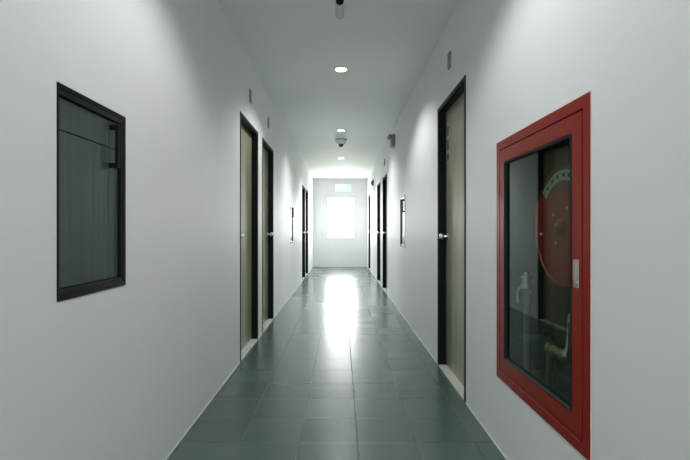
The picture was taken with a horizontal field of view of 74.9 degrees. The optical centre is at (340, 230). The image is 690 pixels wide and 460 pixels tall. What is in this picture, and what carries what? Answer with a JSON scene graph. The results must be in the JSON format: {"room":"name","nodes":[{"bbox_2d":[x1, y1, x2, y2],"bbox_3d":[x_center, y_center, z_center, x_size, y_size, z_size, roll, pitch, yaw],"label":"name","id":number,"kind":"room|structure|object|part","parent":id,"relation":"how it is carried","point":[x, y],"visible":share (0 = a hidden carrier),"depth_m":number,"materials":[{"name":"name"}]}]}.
{"room":"apartment building corridor","nodes":[
{"label":"apartment building corridor","id":0,"kind":"room"},
{"bbox_2d":[0,0,312,459],"bbox_3d":[-0.990,-0.230,4.300,0.300,2.660,18.600,0,0,0],"label":"wall","id":1,"kind":"structure","parent":0,"point":[123,372],"depth_m":1.87,"materials":[{"name":"paint"}]},
{"bbox_2d":[57,82,125,301],"bbox_3d":[-0.939,-0.115,1.540,0.242,0.651,0.419,0,0,0],"label":"upper cabinet","id":2,"kind":"object","parent":1,"relation":"attached to","point":[91,137],"visible":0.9,"depth_m":1.52,"materials":[{"name":"grey glass"}]},
{"bbox_3d":[-0.853,-0.355,1.493,0.004,0.097,0.305,0,0,0],"label":"panel","id":3,"kind":"part","parent":2,"relation":"part of","materials":[{"name":"glass"}]},
{"bbox_3d":[-0.853,-0.064,1.493,0.004,0.478,0.305,0,0,0],"label":"panel","id":4,"kind":"part","parent":2,"relation":"part of","materials":[{"name":"glass"}]},
{"bbox_3d":[-0.863,-0.115,1.527,0.016,0.579,0.374,0,0,0],"label":"door","id":5,"kind":"part","parent":2,"relation":"part of","materials":[{"name":"glass"}]},
{"bbox_3d":[-0.835,-0.310,1.660,0.033,0.158,0.018,0,0,0],"label":"handle","id":6,"kind":"part","parent":2,"relation":"part of","materials":[{"name":"black metal"}]},
{"bbox_2d":[165,270,310,459],"bbox_3d":[-0.839,1.095,4.300,0.002,0.009,18.600,0,0,0],"label":"baseboard","id":7,"kind":"structure","parent":1,"relation":"attached to","point":[310,270],"depth_m":2.77,"materials":[{"name":"paint"}]},
{"bbox_2d":[240,111,257,361],"bbox_3d":[-0.891,0.054,4.145,0.117,2.092,0.804,0,0,0],"label":"door","id":8,"kind":"structure","parent":1,"relation":"in","point":[248,133],"depth_m":4.37,"materials":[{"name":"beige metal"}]},
{"bbox_2d":[249,89,251,103],"bbox_3d":[-0.834,-1.239,4.150,0.011,0.118,0.074,0,0,0],"label":"wall plate","id":9,"kind":"object","parent":1,"relation":"attached to","point":[250,91],"visible":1,"depth_m":4.13,"materials":[{"name":"grey plastic"}]},
{"bbox_2d":[262,137,273,333],"bbox_3d":[-0.891,0.054,5.185,0.117,2.092,0.784,0,0,0],"label":"door","id":10,"kind":"structure","parent":1,"relation":"in","point":[267,151],"depth_m":5.50,"materials":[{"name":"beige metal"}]},
{"bbox_2d":[290,204,293,242],"bbox_3d":[-0.939,-0.115,7.650,0.242,0.651,0.416,0,0,0],"label":"upper cabinet","id":11,"kind":"object","parent":1,"relation":"attached to","point":[291,206],"visible":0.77,"depth_m":7.74,"materials":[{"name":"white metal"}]},
{"bbox_3d":[-0.853,-0.064,7.603,0.004,0.478,0.302,0,0,0],"label":"panel","id":12,"kind":"part","parent":11,"relation":"part of","materials":[{"name":"glass"}]},
{"bbox_2d":[302,185,304,280],"bbox_3d":[-0.891,0.054,10.095,0.117,2.092,0.804,0,0,0],"label":"door","id":13,"kind":"structure","parent":1,"relation":"in","point":[303,187],"depth_m":10.47,"materials":[{"name":"black metal"}]},
{"bbox_2d":[305,189,307,276],"bbox_3d":[-0.891,0.054,11.045,0.117,2.092,0.804,0,0,0],"label":"door","id":14,"kind":"structure","parent":1,"relation":"in","point":[306,191],"depth_m":11.42,"materials":[{"name":"black wood"}]},
{"bbox_2d":[167,267,505,459],"bbox_3d":[-0.023,1.160,4.300,2.234,0.120,18.900,0,0,0],"label":"floor","id":15,"kind":"structure","parent":0,"point":[339,372],"depth_m":3.00,"materials":[{"name":"tile"}]},
{"bbox_2d":[217,0,457,178],"bbox_3d":[-0.023,-1.620,4.300,2.234,0.120,18.900,0,0,0],"label":"ceiling","id":16,"kind":"structure","parent":0,"point":[294,48],"depth_m":4.20,"materials":[{"name":"paint"}]},
{"bbox_2d":[333,0,347,18],"bbox_3d":[-0.006,-1.502,3.018,0.104,0.117,0.249,0,0,0],"label":"camera","id":17,"kind":"object","parent":16,"relation":"attached to","point":[339,5],"visible":1,"depth_m":2.98,"materials":[{"name":"white plastic"}]},
{"bbox_2d":[335,138,346,146],"bbox_3d":[0.000,-1.494,7.720,0.200,0.131,0.200,0,0,0],"label":"dome camera","id":18,"kind":"object","parent":16,"relation":"attached to","point":[340,142],"visible":1,"depth_m":7.66,"materials":[{"name":"grey plastic"}]},
{"bbox_2d":[334,67,347,71],"bbox_3d":[0.000,-1.557,4.360,0.140,0.005,0.140,0,0,0],"label":"recessed light","id":19,"kind":"object","parent":16,"relation":"in","point":[337,69],"visible":1,"depth_m":4.35,"materials":[{"name":"white plastic"}]},
{"bbox_2d":[336,68,345,71],"bbox_3d":[0.000,-1.558,4.360,0.106,0.002,0.106,0,0,0],"label":"diffuser","id":20,"kind":"object","parent":19,"relation":"attached to","point":[337,69],"depth_m":4.37,"materials":[{"name":"white plastic"}]},
{"bbox_2d":[313,179,366,266],"bbox_3d":[-0.023,-0.230,13.675,2.234,2.660,0.150,0,0,0],"label":"wall","id":21,"kind":"structure","parent":0,"point":[327,252],"depth_m":13.60,"materials":[{"name":"paint"}]},
{"bbox_2d":[328,198,353,237],"bbox_3d":[0.000,-0.385,13.670,0.810,1.200,0.040,0,0,0],"label":"window","id":22,"kind":"structure","parent":21,"relation":"in","point":[328,198],"depth_m":13.65,"materials":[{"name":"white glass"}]},
{"bbox_2d":[335,184,350,191],"bbox_3d":[0.065,-1.280,13.572,0.490,0.230,0.055,0,0,0],"label":"exit sign","id":23,"kind":"object","parent":21,"relation":"attached to","point":[338,187],"visible":1,"depth_m":13.55,"materials":[{"name":"white plastic"}]},
{"bbox_2d":[367,0,689,459],"bbox_3d":[0.944,-0.230,4.300,0.300,2.660,18.600,0,0,0],"label":"wall","id":24,"kind":"structure","parent":0,"point":[521,61],"depth_m":1.42,"materials":[{"name":"paint"}]},
{"bbox_2d":[368,195,369,269],"bbox_3d":[0.846,0.054,12.575,0.117,2.092,0.804,0,0,0],"label":"door","id":25,"kind":"structure","parent":24,"relation":"in","point":[369,195],"depth_m":12.95,"materials":[{"name":"black wood"}]},
{"bbox_2d":[377,182,379,283],"bbox_3d":[0.846,0.054,9.465,0.117,2.092,0.804,0,0,0],"label":"door","id":26,"kind":"structure","parent":24,"relation":"in","point":[378,185],"depth_m":9.84,"materials":[{"name":"black metal"}]},
{"bbox_2d":[383,173,386,293],"bbox_3d":[0.846,0.054,8.155,0.117,2.092,0.784,0,0,0],"label":"door","id":27,"kind":"structure","parent":24,"relation":"in","point":[385,176],"depth_m":8.52,"materials":[{"name":"black wood"}]},
{"bbox_2d":[387,134,394,147],"bbox_3d":[0.746,-1.327,6.678,0.100,0.185,0.174,0,0,0],"label":"emergency light","id":28,"kind":"object","parent":24,"relation":"attached to","point":[391,137],"visible":1,"depth_m":6.60,"materials":[{"name":"grey plastic"}]},
{"bbox_2d":[400,195,404,246],"bbox_3d":[0.893,-0.115,5.790,0.242,0.651,0.416,0,0,0],"label":"upper cabinet","id":29,"kind":"object","parent":24,"relation":"attached to","point":[402,199],"visible":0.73,"depth_m":5.89,"materials":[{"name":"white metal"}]},
{"bbox_3d":[0.807,-0.064,5.837,0.004,0.478,0.302,0,0,0],"label":"panel","id":30,"kind":"part","parent":29,"relation":"part of","materials":[{"name":"glass"}]},
{"bbox_2d":[371,272,507,459],"bbox_3d":[0.793,1.095,4.300,0.002,0.009,18.600,0,0,0],"label":"baseboard","id":31,"kind":"structure","parent":24,"relation":"attached to","point":[371,272],"depth_m":2.67,"materials":[{"name":"paint"}]},
{"bbox_2d":[447,51,450,69],"bbox_3d":[0.788,-1.239,3.280,0.011,0.118,0.074,0,0,0],"label":"wall plate","id":32,"kind":"object","parent":24,"relation":"attached to","point":[449,53],"visible":1,"depth_m":3.27,"materials":[{"name":"grey plastic"}]},
{"bbox_2d":[437,75,465,402],"bbox_3d":[0.846,0.054,3.275,0.117,2.092,0.824,0,0,0],"label":"door","id":33,"kind":"structure","parent":24,"relation":"in","point":[451,115],"depth_m":3.41,"materials":[{"name":"beige wood"}]},
{"bbox_3d":[0.820,0.045,3.600,0.066,0.066,0.066,0,0,0],"label":"knob","id":34,"kind":"part","parent":33,"relation":"part of","materials":[{"name":"silver metal"}]},
{"bbox_2d":[497,89,591,459],"bbox_3d":[0.924,0.147,1.857,0.287,1.189,0.861,0,0,0],"label":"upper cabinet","id":35,"kind":"object","parent":24,"relation":"attached to","point":[527,156],"visible":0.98,"depth_m":2.07,"materials":[{"name":"red metal"}]},
{"bbox_2d":[516,271,532,371],"bbox_3d":[0.870,0.445,2.130,0.073,0.505,0.056,0,0,0],"label":"valve","id":36,"kind":"object","parent":35,"relation":"in","point":[526,286],"visible":0.96,"depth_m":2.12,"materials":[{"name":"grey metal"}]},
{"bbox_3d":[0.856,0.303,2.139,0.049,0.086,0.017,0,0,18],"label":"lever","id":37,"kind":"part","parent":36,"relation":"part of","materials":[{"name":"silver metal"}]},
{"bbox_2d":[535,165,569,286],"bbox_3d":[0.969,-0.018,1.835,0.193,0.490,0.490,0,0,0],"label":"hose reel","id":38,"kind":"object","parent":35,"relation":"in","point":[552,218],"visible":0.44,"depth_m":1.89,"materials":[{"name":"red paint"}]},
{"bbox_2d":[541,330,569,389],"bbox_3d":[0.903,0.566,1.881,0.058,0.262,0.208,0,0,0],"label":"valve","id":39,"kind":"object","parent":35,"relation":"in","point":[551,349],"visible":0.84,"depth_m":1.94,"materials":[{"name":"gold metal"}]},
{"bbox_2d":[563,311,569,357],"bbox_3d":[0.944,0.359,1.660,0.226,0.240,0.037,0,0,23],"label":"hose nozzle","id":40,"kind":"object","parent":35,"relation":"in","point":[566,353],"visible":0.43,"depth_m":1.69,"materials":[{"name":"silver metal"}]}
]}

